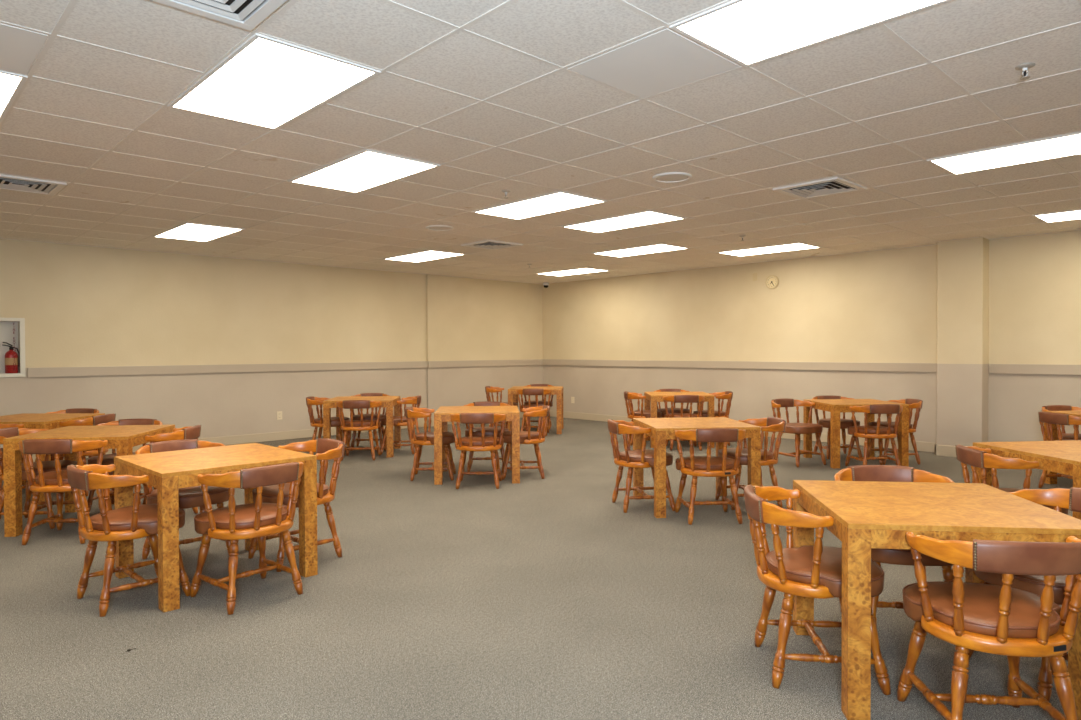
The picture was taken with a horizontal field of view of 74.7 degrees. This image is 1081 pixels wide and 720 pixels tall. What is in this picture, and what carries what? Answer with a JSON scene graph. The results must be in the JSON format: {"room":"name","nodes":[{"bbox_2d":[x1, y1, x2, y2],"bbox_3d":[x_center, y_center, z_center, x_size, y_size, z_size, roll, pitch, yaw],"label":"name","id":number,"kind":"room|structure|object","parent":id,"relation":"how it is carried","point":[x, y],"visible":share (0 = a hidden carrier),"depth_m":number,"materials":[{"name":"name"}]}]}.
{"room":"dining hall","nodes":[
{"label":"dining hall","id":0,"kind":"room"},
{"bbox_2d":[0,239,542,447],"bbox_3d":[-5.325,-0.111,9.543,15.039,2.690,0.200,-1,1,-44],"label":"wall","id":1,"kind":"structure","parent":0,"point":[80,306],"depth_m":10.27,"materials":[{"name":"beige paint"}]},
{"bbox_2d":[0,318,25,376],"bbox_3d":[-6.419,-0.150,8.452,0.422,0.707,0.164,-1,1,-44],"label":"fire extinguisher cabinet","id":2,"kind":"object","parent":1,"relation":"attached to","point":[12,330],"visible":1,"depth_m":8.52,"materials":[{"name":"metal"}]},
{"bbox_2d":[2,342,19,372],"bbox_3d":[-6.366,-0.029,8.504,0.131,0.377,0.161,0,1,21],"label":"fire extinguisher","id":3,"kind":"object","parent":2,"relation":"in","point":[9,359],"visible":0.98,"depth_m":8.47,"materials":[{"name":"red"}]},
{"bbox_2d":[32,412,523,461],"bbox_3d":[-5.232,1.172,9.469,14.639,0.125,0.076,-1,1,-44],"label":"baseboard","id":4,"kind":"structure","parent":1,"relation":"attached to","point":[273,436],"depth_m":10.58,"materials":[{"name":"beige paint"}]},
{"bbox_2d":[27,359,542,377],"bbox_3d":[-3.055,0.098,11.519,8.631,0.117,0.090,-1,1,-44],"label":"trim","id":5,"kind":"structure","parent":1,"relation":"attached to","point":[228,368],"depth_m":10.41,"materials":[{"name":"beige paint"}]},
{"bbox_2d":[426,274,440,425],"bbox_3d":[-1.907,-0.169,12.635,0.285,2.690,0.070,-1,1,-44],"label":"trim","id":6,"kind":"structure","parent":1,"relation":"attached to","point":[433,282],"depth_m":12.59,"materials":[{"name":"paint"}]},
{"bbox_2d":[0,416,1072,719],"bbox_3d":[-0.052,1.344,4.026,15.039,0.100,15.485,-1,1,-44],"label":"floor","id":7,"kind":"structure","parent":0,"point":[533,598],"depth_m":3.57,"materials":[{"name":"grey carpet"}]},
{"bbox_2d":[0,427,76,528],"bbox_3d":[-3.984,0.914,5.587,0.542,0.751,0.559,0,1,-6],"label":"chair","id":8,"kind":"object","parent":7,"relation":"on","point":[48,466],"visible":0.34,"depth_m":5.55,"materials":[{"name":"brown wood"}]},
{"bbox_2d":[22,460,76,479],"bbox_3d":[-3.940,0.863,5.591,0.444,0.090,0.493,0,1,-6],"label":"cushion","id":9,"kind":"object","parent":8,"relation":"on","point":[48,466],"depth_m":5.51,"materials":[{"name":"brown leather"}]},
{"bbox_2d":[0,413,105,501],"bbox_3d":[-4.884,0.912,6.820,0.860,0.720,0.860,0,1,1],"label":"square table","id":10,"kind":"object","parent":7,"relation":"on","point":[48,421],"visible":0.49,"depth_m":6.64,"materials":[{"name":"wood"}]},
{"bbox_2d":[19,439,112,544],"bbox_3d":[-3.428,0.918,5.144,0.559,0.751,0.542,0,1,-4],"label":"chair","id":11,"kind":"object","parent":7,"relation":"on","point":[56,481],"visible":0.7,"depth_m":4.96,"materials":[{"name":"brown wood"}]},
{"bbox_2d":[35,470,112,484],"bbox_3d":[-3.431,0.867,5.188,0.493,0.090,0.444,0,1,-4],"label":"cushion","id":12,"kind":"object","parent":11,"relation":"on","point":[50,478],"depth_m":5.01,"materials":[{"name":"brown leather"}]},
{"bbox_2d":[51,413,115,495],"bbox_3d":[-4.415,0.898,6.808,0.542,0.751,0.559,0,1,1],"label":"chair","id":13,"kind":"object","parent":7,"relation":"on","point":[94,420],"visible":0.21,"depth_m":6.64,"materials":[{"name":"brown wood"}]},
{"bbox_2d":[3,425,174,536],"bbox_3d":[-3.528,0.924,5.634,0.860,0.720,0.860,0,1,-6],"label":"square table","id":14,"kind":"object","parent":7,"relation":"on","point":[122,438],"visible":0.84,"depth_m":5.24,"materials":[{"name":"wood"}]},
{"bbox_2d":[87,419,162,511],"bbox_3d":[-3.576,0.905,6.111,0.559,0.751,0.542,0,1,-6],"label":"chair","id":15,"kind":"object","parent":7,"relation":"on","point":[108,459],"visible":0.23,"depth_m":6.19,"materials":[{"name":"brown wood"}]},
{"bbox_2d":[88,452,135,464],"bbox_3d":[-3.572,0.855,6.065,0.493,0.090,0.444,0,1,-6],"label":"cushion","id":16,"kind":"object","parent":15,"relation":"on","point":[108,459],"depth_m":5.88,"materials":[{"name":"brown leather"}]},
{"bbox_2d":[67,464,190,616],"bbox_3d":[-2.257,0.932,3.878,0.559,0.751,0.542,1,1,43],"label":"chair","id":17,"kind":"object","parent":7,"relation":"on","point":[137,521],"visible":0.91,"depth_m":3.71,"materials":[{"name":"brown wood"}]},
{"bbox_2d":[90,504,184,534],"bbox_3d":[-2.227,0.881,3.910,0.493,0.090,0.444,1,1,43],"label":"cushion","id":18,"kind":"object","parent":17,"relation":"on","point":[120,521],"depth_m":3.74,"materials":[{"name":"brown leather"}]},
{"bbox_2d":[133,425,200,513],"bbox_3d":[-3.031,0.909,5.685,0.542,0.751,0.559,0,1,-6],"label":"chair","id":19,"kind":"object","parent":7,"relation":"on","point":[189,432],"visible":0.28,"depth_m":5.54,"materials":[{"name":"brown wood"}]},
{"bbox_2d":[135,439,230,559],"bbox_3d":[-2.309,0.921,4.615,0.542,0.751,0.559,1,1,45],"label":"chair","id":20,"kind":"object","parent":7,"relation":"on","point":[189,497],"visible":0.33,"depth_m":4.59,"materials":[{"name":"brown wood"}]},
{"bbox_2d":[147,486,229,508],"bbox_3d":[-2.277,0.871,4.583,0.444,0.090,0.493,1,1,45],"label":"cushion","id":21,"kind":"object","parent":20,"relation":"on","point":[189,497],"depth_m":4.46,"materials":[{"name":"brown leather"}]},
{"bbox_2d":[114,443,317,611],"bbox_3d":[-1.953,0.937,4.265,0.860,0.720,0.860,1,1,45],"label":"square table","id":22,"kind":"object","parent":7,"relation":"on","point":[168,471],"visible":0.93,"depth_m":4.12,"materials":[{"name":"wood"}]},
{"bbox_2d":[190,462,303,614],"bbox_3d":[-1.603,0.929,3.901,0.542,0.751,0.559,0,1,41],"label":"chair","id":23,"kind":"object","parent":7,"relation":"on","point":[259,520],"visible":1,"depth_m":3.76,"materials":[{"name":"brown wood"}]},
{"bbox_2d":[194,503,286,533],"bbox_3d":[-1.637,0.878,3.929,0.444,0.090,0.493,0,1,41],"label":"cushion","id":24,"kind":"object","parent":23,"relation":"on","point":[221,522],"depth_m":3.78,"materials":[{"name":"brown leather"}]},
{"bbox_2d":[248,438,344,571],"bbox_3d":[-1.582,0.918,4.642,0.559,0.751,0.542,1,1,45],"label":"chair","id":25,"kind":"object","parent":7,"relation":"on","point":[326,449],"visible":0.66,"depth_m":4.61,"materials":[{"name":"brown wood"}]},
{"bbox_2d":[253,483,327,507],"bbox_3d":[-1.613,0.868,4.609,0.493,0.090,0.444,1,1,45],"label":"cushion","id":26,"kind":"object","parent":25,"relation":"on","point":[269,493],"depth_m":4.50,"materials":[{"name":"brown leather"}]},
{"bbox_2d":[306,396,350,454],"bbox_3d":[-2.787,0.856,9.297,0.542,0.751,0.559,0,1,-5],"label":"chair","id":27,"kind":"object","parent":7,"relation":"on","point":[311,400],"visible":0.68,"depth_m":9.12,"materials":[{"name":"brown wood"}]},
{"bbox_2d":[314,417,349,425],"bbox_3d":[-2.743,0.805,9.300,0.444,0.090,0.493,0,1,-5],"label":"cushion","id":28,"kind":"object","parent":27,"relation":"on","point":[335,421],"depth_m":9.10,"materials":[{"name":"brown leather"}]},
{"bbox_2d":[336,400,381,460],"bbox_3d":[-2.260,0.860,8.869,0.559,0.751,0.542,0,1,-5],"label":"chair","id":29,"kind":"object","parent":7,"relation":"on","point":[350,425],"visible":0.98,"depth_m":8.71,"materials":[{"name":"brown wood"}]},
{"bbox_2d":[323,396,400,456],"bbox_3d":[-2.328,0.866,9.334,0.860,0.720,0.860,0,1,-5],"label":"square table","id":30,"kind":"object","parent":7,"relation":"on","point":[389,402],"visible":0.78,"depth_m":8.94,"materials":[{"name":"wood"}]},
{"bbox_2d":[350,393,388,450],"bbox_3d":[-2.365,0.847,9.802,0.559,0.751,0.542,0,1,-5],"label":"chair","id":31,"kind":"object","parent":7,"relation":"on","point":[367,416],"visible":0.47,"depth_m":9.77,"materials":[{"name":"brown wood"}]},
{"bbox_2d":[380,395,420,454],"bbox_3d":[-1.851,0.851,9.392,0.542,0.751,0.559,0,1,-5],"label":"chair","id":32,"kind":"object","parent":7,"relation":"on","point":[401,420],"visible":0.68,"depth_m":9.20,"materials":[{"name":"brown wood"}]},
{"bbox_2d":[380,416,413,425],"bbox_3d":[-1.896,0.800,9.388,0.444,0.090,0.493,0,1,-5],"label":"cushion","id":33,"kind":"object","parent":32,"relation":"on","point":[397,420],"depth_m":9.18,"materials":[{"name":"brown leather"}]},
{"bbox_2d":[405,406,455,480],"bbox_3d":[-1.165,0.875,7.534,0.542,0.751,0.559,0,1,-4],"label":"chair","id":34,"kind":"object","parent":7,"relation":"on","point":[425,438],"visible":0.92,"depth_m":7.36,"materials":[{"name":"brown wood"}]},
{"bbox_2d":[416,432,454,443],"bbox_3d":[-1.120,0.824,7.536,0.444,0.090,0.493,0,1,-4],"label":"cushion","id":35,"kind":"object","parent":34,"relation":"on","point":[448,437],"depth_m":7.35,"materials":[{"name":"brown leather"}]},
{"bbox_2d":[434,406,519,484],"bbox_3d":[-0.666,0.885,7.566,0.860,0.720,0.860,0,1,-4],"label":"square table","id":36,"kind":"object","parent":7,"relation":"on","point":[442,417],"visible":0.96,"depth_m":7.16,"materials":[{"name":"wood"}]},
{"bbox_2d":[450,413,505,488],"bbox_3d":[-0.616,0.879,7.071,0.559,0.751,0.542,0,1,-1],"label":"chair","id":37,"kind":"object","parent":7,"relation":"on","point":[492,444],"visible":1,"depth_m":6.90,"materials":[{"name":"brown wood"}]},
{"bbox_2d":[455,436,503,446],"bbox_3d":[-0.617,0.828,7.115,0.493,0.090,0.444,0,1,-1],"label":"cushion","id":38,"kind":"object","parent":37,"relation":"on","point":[490,441],"depth_m":6.95,"materials":[{"name":"brown leather"}]},
{"bbox_2d":[464,401,510,471],"bbox_3d":[-0.608,0.865,8.060,0.559,0.751,0.542,0,1,-4],"label":"chair","id":39,"kind":"object","parent":7,"relation":"on","point":[477,431],"visible":0.39,"depth_m":7.97,"materials":[{"name":"brown wood"}]},
{"bbox_2d":[465,427,507,436],"bbox_3d":[-0.605,0.815,8.014,0.493,0.090,0.444,0,1,-4],"label":"cushion","id":40,"kind":"object","parent":39,"relation":"on","point":[477,431],"depth_m":7.83,"materials":[{"name":"brown leather"}]},
{"bbox_2d":[500,405,549,479],"bbox_3d":[-0.168,0.870,7.598,0.542,0.751,0.559,0,1,-4],"label":"chair","id":41,"kind":"object","parent":7,"relation":"on","point":[526,437],"visible":0.95,"depth_m":7.42,"materials":[{"name":"brown wood"}]},
{"bbox_2d":[503,431,538,442],"bbox_3d":[-0.213,0.820,7.594,0.444,0.090,0.493,0,1,-4],"label":"cushion","id":42,"kind":"object","parent":41,"relation":"on","point":[525,436],"depth_m":7.40,"materials":[{"name":"brown leather"}]},
{"bbox_2d":[517,389,551,435],"bbox_3d":[-0.098,0.816,11.298,0.559,0.751,0.542,0,1,4],"label":"chair","id":43,"kind":"object","parent":7,"relation":"on","point":[522,392],"visible":0.72,"depth_m":11.12,"materials":[{"name":"brown wood"}]},
{"bbox_2d":[508,386,562,433],"bbox_3d":[-0.065,0.822,11.776,0.860,0.720,0.860,0,1,4],"label":"square table","id":44,"kind":"object","parent":7,"relation":"on","point":[556,390],"visible":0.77,"depth_m":11.37,"materials":[{"name":"wood"}]},
{"bbox_2d":[608,419,674,512],"bbox_3d":[0.853,0.888,6.086,0.542,0.751,0.559,0,1,-8],"label":"chair","id":45,"kind":"object","parent":7,"relation":"on","point":[638,458],"visible":0.94,"depth_m":5.92,"materials":[{"name":"brown wood"}]},
{"bbox_2d":[620,449,672,466],"bbox_3d":[0.897,0.837,6.092,0.444,0.090,0.493,0,1,-8],"label":"cushion","id":46,"kind":"object","parent":45,"relation":"on","point":[632,458],"depth_m":5.91,"materials":[{"name":"brown leather"}]},
{"bbox_2d":[624,391,661,445],"bbox_3d":[1.463,0.827,10.142,0.542,0.751,0.559,0,1,2],"label":"chair","id":47,"kind":"object","parent":7,"relation":"on","point":[628,396],"visible":0.66,"depth_m":9.97,"materials":[{"name":"brown wood"}]},
{"bbox_2d":[630,410,661,417],"bbox_3d":[1.507,0.776,10.140,0.444,0.090,0.493,0,1,2],"label":"cushion","id":48,"kind":"object","parent":47,"relation":"on","point":[639,413],"depth_m":9.96,"materials":[{"name":"brown leather"}]},
{"bbox_2d":[654,389,689,417],"bbox_3d":[1.979,0.818,10.624,0.559,0.751,0.542,0,1,2],"label":"chair","id":49,"kind":"object","parent":7,"relation":"on","point":[676,410],"visible":0.39,"depth_m":10.64,"materials":[{"name":"brown wood"}]},
{"bbox_2d":[657,408,689,415],"bbox_3d":[1.978,0.768,10.578,0.493,0.090,0.444,0,1,2],"label":"cushion","id":50,"kind":"object","parent":49,"relation":"on","point":[676,410],"depth_m":10.41,"materials":[{"name":"brown leather"}]},
{"bbox_2d":[644,392,713,447],"bbox_3d":[1.962,0.838,10.125,0.860,0.720,0.860,0,1,2],"label":"square table","id":51,"kind":"object","parent":7,"relation":"on","point":[650,402],"visible":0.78,"depth_m":9.71,"materials":[{"name":"wood"}]},
{"bbox_2d":[663,395,704,450],"bbox_3d":[1.944,0.833,9.626,0.559,0.751,0.542,0,1,2],"label":"chair","id":52,"kind":"object","parent":7,"relation":"on","point":[681,399],"visible":0.67,"depth_m":9.44,"materials":[{"name":"brown wood"}]},
{"bbox_2d":[633,417,760,517],"bbox_3d":[1.317,0.898,6.128,0.860,0.720,0.860,0,1,-5],"label":"square table","id":53,"kind":"object","parent":7,"relation":"on","point":[662,429],"visible":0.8,"depth_m":5.74,"materials":[{"name":"wood"}]},
{"bbox_2d":[675,428,745,524],"bbox_3d":[1.342,0.893,5.647,0.559,0.751,0.542,0,1,-2],"label":"chair","id":54,"kind":"object","parent":7,"relation":"on","point":[722,467],"visible":1,"depth_m":5.48,"materials":[{"name":"brown wood"}]},
{"bbox_2d":[676,456,734,469],"bbox_3d":[1.341,0.841,5.691,0.493,0.090,0.444,0,1,-2],"label":"cushion","id":55,"kind":"object","parent":54,"relation":"on","point":[699,462],"depth_m":5.57,"materials":[{"name":"brown leather"}]},
{"bbox_2d":[693,391,732,445],"bbox_3d":[2.461,0.824,10.107,0.542,0.751,0.559,0,1,2],"label":"chair","id":56,"kind":"object","parent":7,"relation":"on","point":[728,395],"visible":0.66,"depth_m":9.93,"materials":[{"name":"brown wood"}]},
{"bbox_2d":[715,417,785,509],"bbox_3d":[1.834,0.883,6.173,0.542,0.751,0.559,0,1,-5],"label":"chair","id":57,"kind":"object","parent":7,"relation":"on","point":[769,424],"visible":0.66,"depth_m":6.01,"materials":[{"name":"brown wood"}]},
{"bbox_2d":[718,448,772,464],"bbox_3d":[1.790,0.833,6.168,0.444,0.090,0.493,0,1,-5],"label":"cushion","id":58,"kind":"object","parent":57,"relation":"on","point":[766,456],"depth_m":6.00,"materials":[{"name":"brown leather"}]},
{"bbox_2d":[771,398,825,466],"bbox_3d":[3.030,0.847,8.381,0.559,0.751,0.542,-1,1,-24],"label":"chair","id":59,"kind":"object","parent":7,"relation":"on","point":[797,428],"visible":0.87,"depth_m":8.29,"materials":[{"name":"brown wood"}]},
{"bbox_2d":[785,423,822,433],"bbox_3d":[3.047,0.796,8.339,0.493,0.090,0.444,-1,1,-24],"label":"cushion","id":60,"kind":"object","parent":59,"relation":"on","point":[793,428],"depth_m":8.15,"materials":[{"name":"brown leather"}]},
{"bbox_2d":[744,485,890,694],"bbox_3d":[1.144,0.932,2.999,0.542,0.751,0.559,0,1,7],"label":"chair","id":61,"kind":"object","parent":7,"relation":"on","point":[811,571],"visible":0.92,"depth_m":2.85,"materials":[{"name":"brown wood"}]},
{"bbox_2d":[767,545,883,597],"bbox_3d":[1.188,0.881,2.993,0.444,0.090,0.493,0,1,7],"label":"cushion","id":62,"kind":"object","parent":61,"relation":"on","point":[797,577],"depth_m":2.84,"materials":[{"name":"brown leather"}]},
{"bbox_2d":[812,395,861,458],"bbox_3d":[3.711,0.837,8.895,0.559,0.751,0.542,0,1,-1],"label":"chair","id":63,"kind":"object","parent":7,"relation":"on","point":[825,422],"visible":0.44,"depth_m":8.81,"materials":[{"name":"brown wood"}]},
{"bbox_2d":[818,418,859,427],"bbox_3d":[3.712,0.787,8.849,0.493,0.090,0.444,0,1,-1],"label":"cushion","id":64,"kind":"object","parent":63,"relation":"on","point":[825,422],"depth_m":8.69,"materials":[{"name":"brown leather"}]},
{"bbox_2d":[803,399,908,467],"bbox_3d":[3.721,0.856,8.426,0.860,0.720,0.860,0,1,-1],"label":"square table","id":65,"kind":"object","parent":7,"relation":"on","point":[834,406],"visible":0.7,"depth_m":8.03,"materials":[{"name":"wood"}]},
{"bbox_2d":[845,404,902,465],"bbox_3d":[3.732,0.851,7.927,0.559,0.751,0.542,0,1,-1],"label":"chair","id":66,"kind":"object","parent":7,"relation":"on","point":[878,432],"visible":0.98,"depth_m":7.77,"materials":[{"name":"brown wood"}]},
{"bbox_2d":[847,426,893,434],"bbox_3d":[3.731,0.799,7.971,0.493,0.090,0.444,0,1,-1],"label":"cushion","id":67,"kind":"object","parent":66,"relation":"on","point":[852,430],"depth_m":7.83,"materials":[{"name":"brown leather"}]},
{"bbox_2d":[834,465,954,626],"bbox_3d":[1.726,0.923,3.426,0.559,0.751,0.542,0,1,7],"label":"chair","id":68,"kind":"object","parent":7,"relation":"on","point":[880,473],"visible":0.18,"depth_m":3.52,"materials":[{"name":"brown wood"}]},
{"bbox_2d":[871,548,953,565],"bbox_3d":[1.721,0.873,3.380,0.493,0.090,0.444,0,1,7],"label":"cushion","id":69,"kind":"object","parent":68,"relation":"on","point":[889,556],"depth_m":3.18,"materials":[{"name":"brown leather"}]},
{"bbox_2d":[867,399,922,464],"bbox_3d":[4.221,0.841,8.437,0.542,0.751,0.559,0,1,-1],"label":"chair","id":70,"kind":"object","parent":7,"relation":"on","point":[916,404],"visible":0.56,"depth_m":8.27,"materials":[{"name":"brown wood"}]},
{"bbox_2d":[869,421,912,428],"bbox_3d":[4.176,0.791,8.435,0.444,0.090,0.493,0,1,-1],"label":"cushion","id":71,"kind":"object","parent":70,"relation":"on","point":[883,423],"depth_m":8.35,"materials":[{"name":"brown leather"}]},
{"bbox_2d":[793,480,1080,719],"bbox_3d":[1.592,0.943,2.939,0.860,0.720,0.860,0,1,7],"label":"square table","id":72,"kind":"object","parent":7,"relation":"on","point":[866,515],"visible":0.86,"depth_m":2.61,"materials":[{"name":"wood"}]},
{"bbox_2d":[897,532,1080,719],"bbox_3d":[1.559,0.938,2.458,0.559,0.751,0.542,0,1,7],"label":"chair","id":73,"kind":"object","parent":7,"relation":"on","point":[1014,623],"visible":1,"depth_m":2.32,"materials":[{"name":"brown wood"}]},
{"bbox_2d":[903,582,1059,637],"bbox_3d":[1.565,0.886,2.502,0.493,0.090,0.444,0,1,7],"label":"cushion","id":74,"kind":"object","parent":73,"relation":"on","point":[937,616],"depth_m":2.42,"materials":[{"name":"brown leather"}]},
{"bbox_2d":[955,444,1067,514],"bbox_3d":[2.849,0.906,4.301,0.542,0.751,0.559,0,1,6],"label":"chair","id":75,"kind":"object","parent":7,"relation":"on","point":[976,457],"visible":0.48,"depth_m":4.16,"materials":[{"name":"brown wood"}]},
{"bbox_2d":[968,487,1080,700],"bbox_3d":[2.116,0.929,2.913,0.542,0.751,0.559,0,1,-7],"label":"chair","id":76,"kind":"object","parent":7,"relation":"on","point":[1059,498],"visible":0.31,"depth_m":2.87,"materials":[{"name":"brown wood"}]},
{"bbox_2d":[974,571,1066,604],"bbox_3d":[2.071,0.879,2.907,0.444,0.090,0.493,0,1,-7],"label":"cushion","id":77,"kind":"object","parent":76,"relation":"on","point":[1034,584],"depth_m":2.75,"materials":[{"name":"brown leather"}]},
{"bbox_2d":[972,440,1080,519],"bbox_3d":[3.372,0.916,4.374,0.860,0.720,0.860,0,1,-7],"label":"square table","id":78,"kind":"object","parent":7,"relation":"on","point":[1062,457],"visible":0.59,"depth_m":4.36,"materials":[{"name":"wood"}]},
{"bbox_2d":[1038,411,1080,487],"bbox_3d":[5.024,0.864,6.657,0.542,0.751,0.559,0,1,-8],"label":"chair","id":79,"kind":"object","parent":7,"relation":"on","point":[1050,418],"visible":0.59,"depth_m":6.64,"materials":[{"name":"brown wood"}]},
{"bbox_2d":[1042,405,1080,472],"bbox_3d":[5.453,0.854,7.217,0.559,0.751,0.542,0,1,-8],"label":"chair","id":80,"kind":"object","parent":7,"relation":"on","point":[1070,436],"visible":0.24,"depth_m":7.42,"materials":[{"name":"brown wood"}]},
{"bbox_2d":[1044,410,1080,483],"bbox_3d":[5.519,0.873,6.723,0.860,0.720,0.860,0,1,-8],"label":"square table","id":81,"kind":"object","parent":7,"relation":"on","point":[1049,480],"visible":0.27,"depth_m":7.02,"materials":[{"name":"wood"}]},
{"bbox_2d":[0,0,1080,283],"bbox_3d":[-0.063,-1.446,3.986,15.039,0.100,15.485,-1,1,-44],"label":"ceiling","id":82,"kind":"structure","parent":0,"point":[378,34],"depth_m":4.44,"materials":[{"name":"tile"}]},
{"bbox_2d":[0,70,27,123],"bbox_3d":[-3.120,-1.376,3.668,0.602,0.012,1.211,-1,1,-44],"label":"recessed light","id":83,"kind":"object","parent":82,"relation":"in","point":[11,84],"visible":1,"depth_m":3.58,"materials":[{"name":"white"}]},
{"bbox_2d":[0,73,20,114],"bbox_3d":[-3.120,-1.376,3.668,0.558,0.006,1.167,-1,1,-44],"label":"diffuser","id":84,"kind":"object","parent":83,"relation":"attached to","point":[10,84],"depth_m":3.60,"materials":[{"name":"white"}]},
{"bbox_2d":[0,23,47,74],"bbox_3d":[-2.490,-1.371,3.006,0.578,0.005,0.578,-1,1,-44],"label":"tile","id":85,"kind":"structure","parent":82,"relation":"attached to","point":[19,47],"depth_m":3.11,"materials":[{"name":"white tile"}]},
{"bbox_2d":[0,174,66,195],"bbox_3d":[-4.149,-1.396,5.634,0.550,0.016,0.550,-1,1,-44],"label":"ceiling vent","id":86,"kind":"object","parent":82,"relation":"in","point":[7,182],"visible":1,"depth_m":5.66,"materials":[{"name":"white metal"}]},
{"bbox_2d":[152,222,244,241],"bbox_3d":[-3.875,-1.435,7.998,0.602,0.012,1.211,-1,1,-44],"label":"recessed light","id":87,"kind":"object","parent":82,"relation":"in","point":[186,231],"visible":1,"depth_m":7.96,"materials":[{"name":"white"}]},
{"bbox_2d":[151,0,286,30],"bbox_3d":[-1.208,-1.363,2.542,0.550,0.016,0.550,-1,1,-44],"label":"ceiling vent","id":88,"kind":"object","parent":82,"relation":"in","point":[245,14],"visible":1,"depth_m":2.75,"materials":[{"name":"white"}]},
{"bbox_2d":[167,33,380,129],"bbox_3d":[-1.397,-1.382,3.625,0.602,0.012,1.211,-1,1,-44],"label":"recessed light","id":89,"kind":"object","parent":82,"relation":"in","point":[266,82],"visible":1,"depth_m":3.53,"materials":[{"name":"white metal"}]},
{"bbox_2d":[288,149,440,192],"bbox_3d":[-1.354,-1.407,5.348,0.602,0.012,1.211,-1,1,-44],"label":"recessed light","id":90,"kind":"object","parent":82,"relation":"in","point":[364,170],"visible":1,"depth_m":5.28,"materials":[{"name":"white"}]},
{"bbox_2d":[384,250,465,262],"bbox_3d":[-1.666,-1.474,10.099,0.602,0.012,1.211,-1,1,-44],"label":"recessed light","id":91,"kind":"object","parent":82,"relation":"in","point":[428,255],"visible":1,"depth_m":10.07,"materials":[{"name":"white"}]},
{"bbox_2d":[462,240,522,249],"bbox_3d":[-0.616,-1.458,8.995,0.550,0.016,0.550,-1,1,-44],"label":"ceiling vent","id":92,"kind":"object","parent":82,"relation":"in","point":[487,244],"visible":1,"depth_m":8.98,"materials":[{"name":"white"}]},
{"bbox_2d":[472,191,607,219],"bbox_3d":[-0.029,-1.430,6.609,0.602,0.012,1.211,-1,1,-44],"label":"recessed light","id":93,"kind":"object","parent":82,"relation":"in","point":[558,201],"visible":1,"depth_m":6.55,"materials":[{"name":"white"}]},
{"bbox_2d":[0,0,1080,283],"bbox_3d":[-0.063,-1.395,3.987,14.639,0.004,15.085,-1,1,-44],"label":"grid","id":94,"kind":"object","parent":82,"relation":"attached to","point":[71,4],"depth_m":4.66,"materials":[{"name":"beige"}]},
{"bbox_2d":[536,268,609,275],"bbox_3d":[0.542,-1.513,12.199,0.602,0.012,1.211,-1,1,-44],"label":"recessed light","id":95,"kind":"object","parent":82,"relation":"in","point":[580,270],"visible":1,"depth_m":12.22,"materials":[{"name":"white"}]},
{"bbox_2d":[561,210,686,232],"bbox_3d":[0.855,-1.446,7.449,0.602,0.012,1.211,-1,1,-44],"label":"recessed light","id":96,"kind":"object","parent":82,"relation":"in","point":[649,217],"visible":1,"depth_m":7.38,"materials":[{"name":"white"}]},
{"bbox_2d":[591,244,689,256],"bbox_3d":[1.339,-1.478,9.592,0.602,0.012,1.211,-1,1,-44],"label":"recessed light","id":97,"kind":"object","parent":82,"relation":"in","point":[656,248],"visible":1,"depth_m":9.54,"materials":[{"name":"white"}]},
{"bbox_2d":[568,28,739,97],"bbox_3d":[0.537,-1.388,3.361,0.578,0.005,0.578,-1,1,-44],"label":"tile","id":98,"kind":"structure","parent":82,"relation":"attached to","point":[663,60],"depth_m":3.32,"materials":[{"name":"white tile"}]},
{"bbox_2d":[653,172,691,182],"bbox_3d":[1.022,-1.416,5.505,0.300,0.013,0.300,-1,1,-44],"label":"ceiling speaker","id":99,"kind":"object","parent":82,"relation":"attached to","point":[670,177],"visible":1,"depth_m":5.48,"materials":[{"name":"white metal"}]},
{"bbox_2d":[716,243,821,256],"bbox_3d":[3.063,-1.484,9.549,0.602,0.012,1.211,-1,1,-44],"label":"recessed light","id":100,"kind":"object","parent":82,"relation":"in","point":[793,246],"visible":1,"depth_m":9.50,"materials":[{"name":"white"}]},
{"bbox_2d":[669,0,951,66],"bbox_3d":[1.167,-1.378,2.699,0.602,0.012,1.211,-1,1,-44],"label":"recessed light","id":101,"kind":"object","parent":82,"relation":"in","point":[747,33],"visible":1,"depth_m":2.89,"materials":[{"name":"white"}]},
{"bbox_2d":[773,177,866,199],"bbox_3d":[2.325,-1.425,5.903,0.550,0.016,0.550,-1,1,-44],"label":"ceiling vent","id":102,"kind":"object","parent":82,"relation":"in","point":[836,185],"visible":1,"depth_m":5.89,"materials":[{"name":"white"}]},
{"bbox_2d":[927,132,1080,174],"bbox_3d":[3.376,-1.417,4.799,0.602,0.012,1.211,-1,1,-44],"label":"recessed light","id":103,"kind":"object","parent":82,"relation":"in","point":[1068,145],"visible":1,"depth_m":4.90,"materials":[{"name":"white"}]},
{"bbox_2d":[1032,209,1080,222],"bbox_3d":[5.584,-1.456,6.899,0.602,0.012,1.211,-1,1,-44],"label":"recessed light","id":104,"kind":"object","parent":82,"relation":"in","point":[1074,214],"visible":1,"depth_m":7.19,"materials":[{"name":"white"}]},
{"bbox_2d":[543,230,1080,442],"bbox_3d":[5.387,-0.145,9.046,0.200,2.690,15.285,-1,1,-44],"label":"wall","id":105,"kind":"structure","parent":0,"point":[873,306],"depth_m":10.35,"materials":[{"name":"paint"}]},
{"bbox_2d":[550,410,955,456],"bbox_3d":[5.153,1.135,8.975,0.290,0.135,15.085,-1,1,-44],"label":"baseboard","id":106,"kind":"structure","parent":105,"relation":"attached to","point":[940,450],"depth_m":10.23,"materials":[{"name":"beige paint"}]},
{"bbox_2d":[543,359,1080,374],"bbox_3d":[5.239,0.102,9.047,0.040,0.117,15.085,-1,1,-44],"label":"trim","id":107,"kind":"structure","parent":105,"relation":"attached to","point":[1052,369],"depth_m":10.26,"materials":[{"name":"beige paint"}]},
{"bbox_2d":[936,237,988,445],"bbox_3d":[5.271,-0.141,8.846,0.284,2.690,0.505,-1,1,-44],"label":"column","id":108,"kind":"structure","parent":105,"relation":"attached to","point":[962,264],"depth_m":8.72,"materials":[{"name":"paint"}]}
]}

